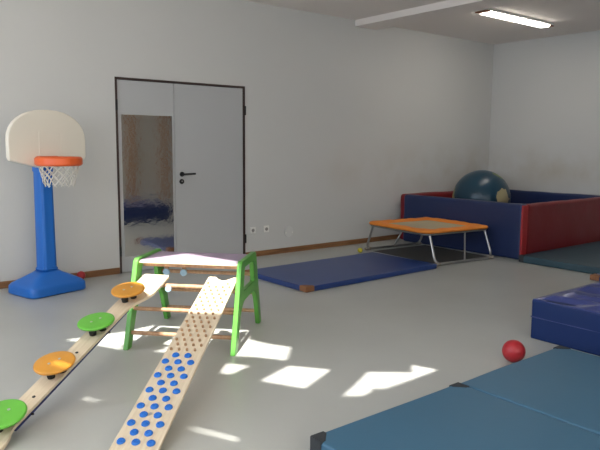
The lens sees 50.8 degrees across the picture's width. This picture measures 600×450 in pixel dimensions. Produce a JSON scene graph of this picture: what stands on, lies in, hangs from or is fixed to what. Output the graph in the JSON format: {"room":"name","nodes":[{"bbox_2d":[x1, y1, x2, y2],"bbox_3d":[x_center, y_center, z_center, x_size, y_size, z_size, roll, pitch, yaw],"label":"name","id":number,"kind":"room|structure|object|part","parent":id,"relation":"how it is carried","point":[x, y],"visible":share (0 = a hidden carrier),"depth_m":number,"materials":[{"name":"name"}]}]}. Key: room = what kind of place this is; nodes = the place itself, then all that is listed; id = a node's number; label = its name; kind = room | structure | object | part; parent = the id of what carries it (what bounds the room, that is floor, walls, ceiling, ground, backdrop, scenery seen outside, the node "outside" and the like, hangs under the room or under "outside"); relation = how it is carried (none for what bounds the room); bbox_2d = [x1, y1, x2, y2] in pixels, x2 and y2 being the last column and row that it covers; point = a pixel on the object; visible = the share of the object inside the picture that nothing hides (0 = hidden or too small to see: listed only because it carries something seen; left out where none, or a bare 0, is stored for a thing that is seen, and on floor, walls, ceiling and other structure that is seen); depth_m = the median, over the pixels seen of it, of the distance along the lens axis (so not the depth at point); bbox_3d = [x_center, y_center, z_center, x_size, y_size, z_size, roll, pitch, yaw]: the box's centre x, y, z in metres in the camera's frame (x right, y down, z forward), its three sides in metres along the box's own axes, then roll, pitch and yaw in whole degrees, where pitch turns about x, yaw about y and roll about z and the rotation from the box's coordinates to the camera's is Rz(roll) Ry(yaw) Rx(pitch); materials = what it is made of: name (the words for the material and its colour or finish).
{"room":"children's therapy gym","nodes":[
{"label":"children's therapy gym","id":0,"kind":"room"},
{"bbox_2d":[0,0,493,281],"bbox_3d":[-1.017,-1.104,7.496,11.100,3.080,0.200,-5,9,-38],"label":"wall","id":1,"kind":"structure","parent":0,"point":[344,120],"depth_m":7.85,"materials":[{"name":"paint"}]},
{"bbox_2d":[0,268,119,288],"bbox_3d":[-3.543,0.642,5.554,4.090,0.068,0.014,-5,9,-38],"label":"baseboard","id":2,"kind":"structure","parent":1,"relation":"attached to","point":[4,284],"depth_m":6.65,"materials":[{"name":"brown wood"}]},
{"bbox_2d":[114,77,245,273],"bbox_3d":[-1.306,-0.570,7.217,1.634,2.085,0.162,-5,9,-38],"label":"door","id":3,"kind":"structure","parent":1,"relation":"in","point":[180,146],"depth_m":7.15,"materials":[{"name":"white wood"}]},
{"bbox_2d":[121,114,173,256],"bbox_3d":[-1.663,-0.431,6.938,0.590,1.525,0.005,-5,9,-38],"label":"mirror","id":4,"kind":"object","parent":3,"relation":"attached to","point":[147,140],"depth_m":6.92,"materials":[{"name":"white mirror"}]},
{"bbox_2d":[250,227,255,233],"bbox_3d":[-0.586,0.067,7.861,0.084,0.084,0.016,-5,9,-38],"label":"wall socket","id":5,"kind":"object","parent":1,"relation":"attached to","point":[252,229],"visible":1,"depth_m":7.86,"materials":[{"name":"white plastic"}]},
{"bbox_2d":[263,225,268,231],"bbox_3d":[-0.425,0.050,7.988,0.084,0.084,0.016,-5,9,-38],"label":"wall socket","id":6,"kind":"object","parent":1,"relation":"attached to","point":[265,228],"visible":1,"depth_m":7.98,"materials":[{"name":"white plastic"}]},
{"bbox_2d":[284,226,292,236],"bbox_3d":[-0.144,0.086,8.219,0.144,0.144,0.017,-5,9,-38],"label":"cover","id":7,"kind":"object","parent":1,"relation":"attached to","point":[288,231],"visible":1,"depth_m":8.21,"materials":[{"name":"white plastic"}]},
{"bbox_2d":[246,234,399,256],"bbox_3d":[1.272,0.192,9.378,4.980,0.068,0.014,-5,9,-38],"label":"trim","id":8,"kind":"structure","parent":1,"relation":"attached to","point":[388,237],"depth_m":8.60,"materials":[{"name":"brown wood"}]},
{"bbox_2d":[0,238,599,449],"bbox_3d":[1.718,0.931,4.292,11.100,0.100,9.000,-5,9,-38],"label":"floor","id":9,"kind":"structure","parent":0,"point":[325,360],"depth_m":4.34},
{"bbox_2d":[5,110,85,298],"bbox_3d":[-2.274,-0.202,5.819,0.772,1.695,0.780,6,9,36],"label":"basketball hoop","id":10,"kind":"object","parent":9,"relation":"on","point":[43,140],"visible":1,"depth_m":5.81,"materials":[{"name":"blue plastic"}]},
{"bbox_3d":[-2.281,-0.744,5.779,0.006,0.220,0.230,6,9,36],"label":"target frame","id":11,"kind":"part","parent":10,"relation":"part of","materials":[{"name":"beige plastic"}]},
{"bbox_2d":[77,271,85,278],"bbox_3d":[-2.253,0.520,6.503,0.090,0.090,0.090,-5,9,-38],"label":"ball","id":12,"kind":"object","parent":9,"relation":"on","point":[81,274],"visible":0.78,"depth_m":6.47,"materials":[{"name":"red rubber"}]},
{"bbox_2d":[0,274,168,449],"bbox_3d":[-1.233,0.695,3.670,0.228,0.492,1.750,2,7,14],"label":"board","id":13,"kind":"object","parent":9,"relation":"on","point":[55,367],"visible":1,"depth_m":3.45,"materials":[{"name":"brown wood"}]},
{"bbox_2d":[109,277,235,449],"bbox_3d":[-0.646,0.709,3.591,0.226,0.479,1.725,1,7,7],"label":"ramp","id":14,"kind":"object","parent":9,"relation":"on","point":[146,427],"visible":1,"depth_m":3.35,"materials":[{"name":"brown wood"}]},
{"bbox_2d":[123,248,260,355],"bbox_3d":[-0.755,0.514,4.636,0.783,0.600,0.860,2,7,8],"label":"climbing frame","id":15,"kind":"object","parent":9,"relation":"on","point":[157,258],"visible":0.91,"depth_m":4.47,"materials":[{"name":"green wood"}]},
{"bbox_3d":[-1.125,0.504,4.689,0.034,0.600,0.860,2,7,8],"label":"frame","id":16,"kind":"part","parent":15,"relation":"part of","materials":[{"name":"green wood"}]},
{"bbox_3d":[-0.769,0.285,4.492,0.717,0.034,0.025,2,7,8],"label":"support rail","id":17,"kind":"part","parent":15,"relation":"part of","materials":[{"name":"brown wood"}]},
{"bbox_3d":[-0.384,0.523,4.583,0.034,0.600,0.860,2,7,8],"label":"frame","id":18,"kind":"part","parent":15,"relation":"part of","materials":[{"name":"green wood"}]},
{"bbox_2d":[245,252,436,292],"bbox_3d":[0.489,0.492,7.019,1.964,0.058,1.036,-6,9,-39],"label":"floor mat","id":19,"kind":"object","parent":9,"relation":"on","point":[315,275],"visible":0.89,"depth_m":6.82,"materials":[{"name":"blue leather"}]},
{"bbox_2d":[375,245,486,263],"bbox_3d":[1.699,0.376,8.225,0.972,0.003,1.140,-5,9,-35],"label":"mat","id":20,"kind":"object","parent":9,"relation":"on","point":[423,253],"visible":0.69,"depth_m":8.22,"materials":[{"name":"grey"}]},
{"bbox_2d":[364,217,493,265],"bbox_3d":[1.642,0.174,8.146,1.142,0.414,1.328,-4,9,-32],"label":"trampoline","id":21,"kind":"object","parent":20,"relation":"on","point":[423,226],"visible":0.98,"depth_m":7.92,"materials":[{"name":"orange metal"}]},
{"bbox_3d":[1.643,0.021,8.126,1.116,0.036,1.116,-4,9,-32],"label":"frame","id":22,"kind":"part","parent":21,"relation":"part of","materials":[{"name":"silver metal"}]},
{"bbox_2d":[310,382,599,449],"bbox_3d":[1.078,1.060,2.360,1.051,0.124,2.004,-5,9,-38],"label":"floor mat","id":23,"kind":"object","parent":9,"relation":"on","point":[458,416],"visible":1,"depth_m":2.88,"materials":[{"name":"blue plastic"}]},
{"bbox_2d":[400,189,599,259],"bbox_3d":[2.974,-0.103,9.313,2.336,0.698,2.128,-5,9,-38],"label":"pit","id":24,"kind":"object","parent":9,"relation":"on","point":[533,221],"visible":0.67,"depth_m":8.39,"materials":[{"name":"blue leather"}]},
{"bbox_3d":[2.360,-0.197,10.040,2.140,0.690,0.145,-5,9,-38],"label":"panel","id":25,"kind":"part","parent":24,"relation":"part of","materials":[{"name":"blue leather"}]},
{"bbox_3d":[2.165,-0.014,8.567,0.134,0.698,1.952,-5,9,-38],"label":"panel","id":26,"kind":"part","parent":24,"relation":"part of","materials":[{"name":"blue leather"}]},
{"bbox_2d":[452,170,510,202],"bbox_3d":[2.710,-0.401,9.447,0.840,0.840,0.840,-5,9,-38],"label":"exercise ball","id":27,"kind":"object","parent":24,"relation":"on","point":[484,185],"visible":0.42,"depth_m":9.13,"materials":[{"name":"rubber"}]},
{"bbox_3d":[3.795,-0.189,10.043,0.135,0.695,2.005,-5,9,-38],"label":"panel","id":28,"kind":"part","parent":24,"relation":"part of","materials":[{"name":"blue leather"}]},
{"bbox_3d":[3.644,0.000,8.577,2.205,0.690,0.131,-5,9,-38],"label":"panel","id":29,"kind":"part","parent":24,"relation":"part of","materials":[{"name":"red leather"}]},
{"bbox_2d":[502,340,525,362],"bbox_3d":[1.397,0.824,4.130,0.147,0.147,0.147,-5,9,-38],"label":"ball","id":30,"kind":"object","parent":9,"relation":"on","point":[514,351],"visible":0.99,"depth_m":4.08,"materials":[{"name":"red rubber"}]},
{"bbox_2d":[462,345,599,435],"bbox_3d":[1.903,0.983,3.015,1.048,0.124,2.003,-5,9,-38],"label":"floor mat","id":31,"kind":"object","parent":9,"relation":"on","point":[561,383],"visible":0.74,"depth_m":3.42,"materials":[{"name":"blue plastic"}]},
{"bbox_2d":[519,241,599,273],"bbox_3d":[3.760,0.387,7.934,2.004,0.088,1.004,-5,9,-38],"label":"floor mat","id":32,"kind":"object","parent":9,"relation":"on","point":[585,258],"visible":0.98,"depth_m":7.56,"materials":[{"name":"teal leather"}]},
{"bbox_2d":[531,281,599,355],"bbox_3d":[2.499,0.677,4.609,1.224,0.336,1.054,-5,9,-38],"label":"mat","id":33,"kind":"object","parent":9,"relation":"on","point":[570,318],"visible":1,"depth_m":4.47,"materials":[{"name":"blue leather"}]},
{"bbox_2d":[590,273,599,280],"bbox_3d":[3.761,0.567,6.640,1.003,0.058,0.956,-5,9,-38],"label":"floor mat","id":34,"kind":"object","parent":9,"relation":"on","point":[596,277],"visible":1,"depth_m":6.66,"materials":[{"name":"blue plastic"}]},
{"bbox_2d":[245,0,599,43],"bbox_3d":[1.744,-2.179,3.894,11.100,0.010,9.000,-5,9,-38],"label":"ceiling","id":35,"kind":"structure","parent":0,"point":[567,16],"depth_m":8.23,"materials":[{"name":"beige paint"}]},
{"bbox_2d":[355,0,532,29],"bbox_3d":[3.590,-2.304,5.367,0.410,0.085,8.600,-5,9,-38],"label":"beam","id":36,"kind":"structure","parent":35,"relation":"attached to","point":[449,7],"depth_m":7.70,"materials":[{"name":"beige paint"}]},
{"bbox_2d":[475,8,553,27],"bbox_3d":[2.830,-2.695,8.253,1.560,0.055,0.170,-5,9,-38],"label":"ceiling light","id":37,"kind":"object","parent":35,"relation":"attached to","point":[490,12],"visible":0.95,"depth_m":8.16,"materials":[{"name":"white plastic"}]},
{"bbox_2d":[488,30,599,194],"bbox_3d":[5.988,-1.044,7.470,0.200,3.080,8.600,-5,9,-38],"label":"wall","id":38,"kind":"structure","parent":0,"point":[545,121],"depth_m":9.88,"materials":[{"name":"paint"}]}
]}

